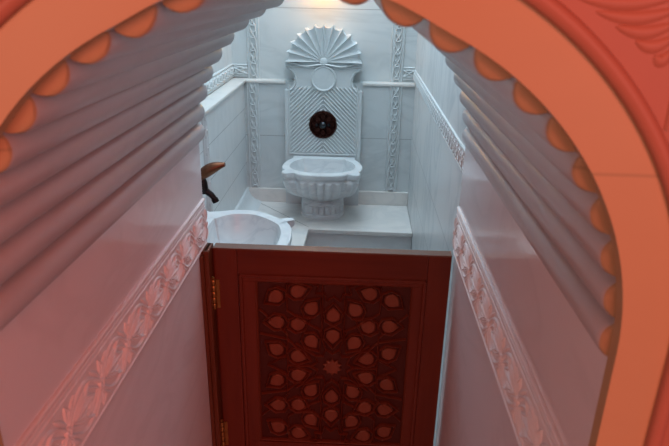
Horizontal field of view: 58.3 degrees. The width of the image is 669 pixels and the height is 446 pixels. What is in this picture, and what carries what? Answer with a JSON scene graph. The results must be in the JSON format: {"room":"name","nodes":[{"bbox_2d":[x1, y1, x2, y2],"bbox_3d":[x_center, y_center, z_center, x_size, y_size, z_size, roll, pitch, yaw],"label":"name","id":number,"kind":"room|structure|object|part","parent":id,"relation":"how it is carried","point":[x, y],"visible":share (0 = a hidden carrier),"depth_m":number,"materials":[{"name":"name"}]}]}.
{"room":"turkish bath","nodes":[
{"label":"turkish bath","id":0,"kind":"room"},
{"bbox_2d":[0,143,212,445],"bbox_3d":[-0.490,0.530,1.282,0.250,1.295,0.907,2,22,2],"label":"wall","id":1,"kind":"structure","parent":0,"point":[163,398],"depth_m":1.05,"materials":[{"name":"stone"}]},
{"bbox_2d":[14,198,207,445],"bbox_3d":[-0.352,0.156,1.139,0.009,0.124,0.910,2,22,2],"label":"trim","id":2,"kind":"structure","parent":1,"relation":"attached to","point":[71,414],"depth_m":0.98,"materials":[{"name":"stone"}]},
{"bbox_2d":[200,243,451,445],"bbox_3d":[-0.030,0.534,1.713,0.640,0.989,0.072,2,22,2],"label":"wooden gate","id":3,"kind":"object","parent":1,"relation":"attached to","point":[306,345],"visible":1,"depth_m":1.64,"materials":[{"name":"brown wood"}]},
{"bbox_3d":[-0.337,0.524,1.722,0.025,0.989,0.070,2,22,2],"label":"hinge post","id":4,"kind":"part","parent":3,"relation":"part of","materials":[{"name":"brown wood"}]},
{"bbox_3d":[-0.011,0.412,1.675,0.495,0.587,0.017,2,22,2],"label":"moulding","id":5,"kind":"part","parent":3,"relation":"part of","materials":[{"name":"brown wood"}]},
{"bbox_3d":[-0.006,0.104,1.565,0.494,0.070,0.026,2,22,2],"label":"rail","id":6,"kind":"part","parent":3,"relation":"part of","materials":[{"name":"brown wood"}]},
{"bbox_3d":[-0.011,0.407,1.687,0.490,0.581,0.012,2,22,2],"label":"panel","id":7,"kind":"part","parent":3,"relation":"part of","materials":[{"name":"brown wood"}]},
{"bbox_2d":[207,44,231,95],"bbox_3d":[-0.657,-1.246,1.953,0.250,1.740,1.625,2,22,2],"label":"wall","id":8,"kind":"structure","parent":0,"point":[226,59],"depth_m":2.82,"materials":[{"name":"stone"}]},
{"bbox_2d":[204,63,234,94],"bbox_3d":[-0.541,-0.470,2.255,0.014,0.067,1.611,2,22,2],"label":"trim","id":9,"kind":"structure","parent":8,"relation":"attached to","point":[219,78],"depth_m":2.72,"materials":[{"name":"stone"}]},
{"bbox_2d":[198,84,247,211],"bbox_3d":[-0.619,0.069,2.439,0.250,1.060,1.570,2,22,2],"label":"wall","id":10,"kind":"structure","parent":0,"point":[226,121],"depth_m":2.68,"materials":[{"name":"stone"}]},
{"bbox_2d":[201,115,212,211],"bbox_3d":[-0.484,-0.145,2.316,0.014,0.538,0.059,2,22,2],"label":"trim","id":11,"kind":"structure","parent":10,"relation":"attached to","point":[204,121],"depth_m":2.25,"materials":[{"name":"stone"}]},
{"bbox_2d":[201,162,225,203],"bbox_3d":[-0.431,-0.135,2.000,0.141,0.144,0.052,2,22,2],"label":"tap","id":12,"kind":"object","parent":10,"relation":"attached to","point":[209,169],"visible":0.68,"depth_m":1.97,"materials":[{"name":"black metal"}]},
{"bbox_3d":[-0.418,-0.094,2.016,0.060,0.058,0.023,2,22,2],"label":"spout","id":13,"kind":"part","parent":12,"relation":"part of","materials":[{"name":"black metal"}]},
{"bbox_3d":[-0.410,-0.170,1.986,0.100,0.068,0.052,2,22,2],"label":"lever","id":14,"kind":"part","parent":12,"relation":"part of","materials":[{"name":"brown wood"}]},
{"bbox_2d":[200,78,244,115],"bbox_3d":[-0.511,-0.428,2.269,0.076,0.014,1.622,2,22,2],"label":"trim","id":15,"kind":"structure","parent":10,"relation":"attached to","point":[213,99],"depth_m":2.57,"materials":[{"name":"stone"}]},
{"bbox_2d":[234,187,261,210],"bbox_3d":[-0.456,0.127,2.465,0.078,0.073,1.550,2,22,2],"label":"baseboard","id":16,"kind":"structure","parent":10,"relation":"attached to","point":[247,201],"depth_m":3.06,"materials":[{"name":"stone"}]},
{"bbox_2d":[0,0,615,356],"bbox_3d":[-0.024,-0.232,0.961,0.840,0.464,0.906,2,22,2],"label":"ceiling","id":17,"kind":"structure","parent":0,"point":[114,118],"depth_m":0.71,"materials":[{"name":"paint"}]},
{"bbox_2d":[231,0,417,81],"bbox_3d":[-0.036,-1.560,2.782,1.512,1.740,0.200,2,22,2],"label":"wall","id":18,"kind":"structure","parent":0,"point":[368,26],"depth_m":2.92,"materials":[{"name":"stone"}]},
{"bbox_2d":[233,64,246,76],"bbox_3d":[-0.475,-0.763,3.001,0.076,0.063,0.014,2,22,2],"label":"trim","id":19,"kind":"structure","parent":18,"relation":"attached to","point":[240,70],"depth_m":3.00,"materials":[{"name":"stone"}]},
{"bbox_2d":[246,17,259,77],"bbox_3d":[-0.395,-1.173,2.836,0.063,0.961,0.014,2,22,2],"label":"trim","id":20,"kind":"structure","parent":18,"relation":"attached to","point":[252,30],"depth_m":2.96,"materials":[{"name":"stone"}]},
{"bbox_2d":[389,23,405,81],"bbox_3d":[0.315,-1.149,2.811,0.065,0.961,0.014,2,22,2],"label":"trim","id":21,"kind":"structure","parent":18,"relation":"attached to","point":[398,33],"depth_m":2.94,"materials":[{"name":"stone"}]},
{"bbox_2d":[403,67,414,79],"bbox_3d":[0.369,-0.739,2.970,0.057,0.063,0.014,2,22,2],"label":"trim","id":22,"kind":"structure","parent":18,"relation":"attached to","point":[408,72],"depth_m":2.97,"materials":[{"name":"stone"}]},
{"bbox_2d":[244,80,414,191],"bbox_3d":[-0.031,-0.246,3.266,1.446,1.060,0.250,2,22,2],"label":"wall","id":23,"kind":"structure","parent":0,"point":[375,99],"depth_m":3.05,"materials":[{"name":"stone"}]},
{"bbox_2d":[246,83,260,186],"bbox_3d":[-0.412,-0.441,3.065,0.061,0.541,0.014,2,22,2],"label":"trim","id":24,"kind":"structure","parent":23,"relation":"attached to","point":[252,88],"depth_m":3.06,"materials":[{"name":"stone"}]},
{"bbox_2d":[237,78,286,83],"bbox_3d":[-0.376,-0.709,2.990,0.272,0.014,0.065,2,22,2],"label":"trim","id":25,"kind":"structure","parent":23,"relation":"attached to","point":[247,80],"depth_m":2.96,"materials":[{"name":"stone"}]},
{"bbox_2d":[249,187,285,201],"bbox_3d":[-0.352,-0.151,3.175,0.198,0.073,0.018,2,22,2],"label":"baseboard","id":26,"kind":"structure","parent":23,"relation":"attached to","point":[260,193],"depth_m":3.17,"materials":[{"name":"stone"}]},
{"bbox_2d":[285,24,361,205],"bbox_3d":[-0.056,-0.526,3.012,0.380,0.901,0.130,2,22,2],"label":"backplate","id":27,"kind":"object","parent":23,"relation":"attached to","point":[323,104],"visible":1,"depth_m":2.95,"materials":[{"name":"stone"}]},
{"bbox_2d":[358,190,407,205],"bbox_3d":[0.255,-0.130,3.154,0.258,0.073,0.018,2,22,2],"label":"baseboard","id":28,"kind":"structure","parent":23,"relation":"attached to","point":[365,197],"depth_m":3.15,"materials":[{"name":"stone"}]},
{"bbox_2d":[363,81,414,86],"bbox_3d":[0.268,-0.687,2.968,0.258,0.014,0.065,2,22,2],"label":"trim","id":29,"kind":"structure","parent":23,"relation":"attached to","point":[365,83],"depth_m":2.94,"materials":[{"name":"stone"}]},
{"bbox_2d":[384,86,402,190],"bbox_3d":[0.298,-0.417,3.041,0.063,0.541,0.014,2,22,2],"label":"trim","id":30,"kind":"structure","parent":23,"relation":"attached to","point":[395,95],"depth_m":3.04,"materials":[{"name":"stone"}]},
{"bbox_2d":[0,0,668,445],"bbox_3d":[-0.030,-0.040,0.536,3.500,2.920,0.019,2,22,2],"label":"wall","id":31,"kind":"structure","parent":0,"point":[42,35],"depth_m":0.50,"materials":[{"name":"paint"}]},
{"bbox_2d":[0,0,668,445],"bbox_3d":[-0.058,0.533,0.751,0.770,1.696,0.010,2,22,2],"label":"trim","id":32,"kind":"structure","parent":31,"relation":"attached to","point":[556,12],"depth_m":0.48,"materials":[{"name":"paint"}]},
{"bbox_2d":[581,0,668,129],"bbox_3d":[-0.044,-0.131,0.487,1.352,0.462,0.006,2,22,2],"label":"trim","id":33,"kind":"structure","parent":31,"relation":"attached to","point":[623,12],"depth_m":0.47,"materials":[{"name":"painted plaster"}]},
{"bbox_2d":[407,33,607,445],"bbox_3d":[0.467,-0.492,1.709,0.262,2.920,2.532,2,22,2],"label":"wall","id":34,"kind":"structure","parent":0,"point":[567,367],"depth_m":1.21,"materials":[{"name":"stone"}]},
{"bbox_2d":[413,70,464,172],"bbox_3d":[0.359,-0.435,2.225,0.008,0.060,1.617,2,22,2],"label":"trim","id":35,"kind":"structure","parent":34,"relation":"attached to","point":[455,145],"depth_m":1.89,"materials":[{"name":"stone"}]},
{"bbox_2d":[452,207,563,445],"bbox_3d":[0.288,0.178,1.118,0.009,0.124,0.910,2,22,2],"label":"trim","id":36,"kind":"structure","parent":34,"relation":"attached to","point":[532,423],"depth_m":1.00,"materials":[{"name":"stone"}]},
{"bbox_3d":[-0.078,0.613,2.735,1.700,0.150,1.770,2,22,2],"label":"floor","id":37,"kind":"structure","parent":0,"visible":0},
{"bbox_2d":[258,201,411,249],"bbox_3d":[-0.077,0.376,2.541,0.844,0.433,1.558,2,22,2],"label":"bench","id":38,"kind":"object","parent":37,"relation":"on","point":[360,226],"visible":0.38,"depth_m":2.88,"materials":[{"name":"stone"}]},
{"bbox_2d":[206,210,294,245],"bbox_3d":[-0.329,0.168,2.109,0.354,0.262,0.528,2,22,2],"label":"basin","id":39,"kind":"object","parent":38,"relation":"on","point":[230,226],"visible":0.17,"depth_m":2.25,"materials":[{"name":"white stone"}]},
{"bbox_2d":[282,156,361,219],"bbox_3d":[-0.060,-0.156,2.944,0.386,0.262,0.334,2,22,2],"label":"basin","id":40,"kind":"object","parent":38,"relation":"on","point":[322,183],"visible":1,"depth_m":2.87,"materials":[{"name":"white stone"}]}
]}

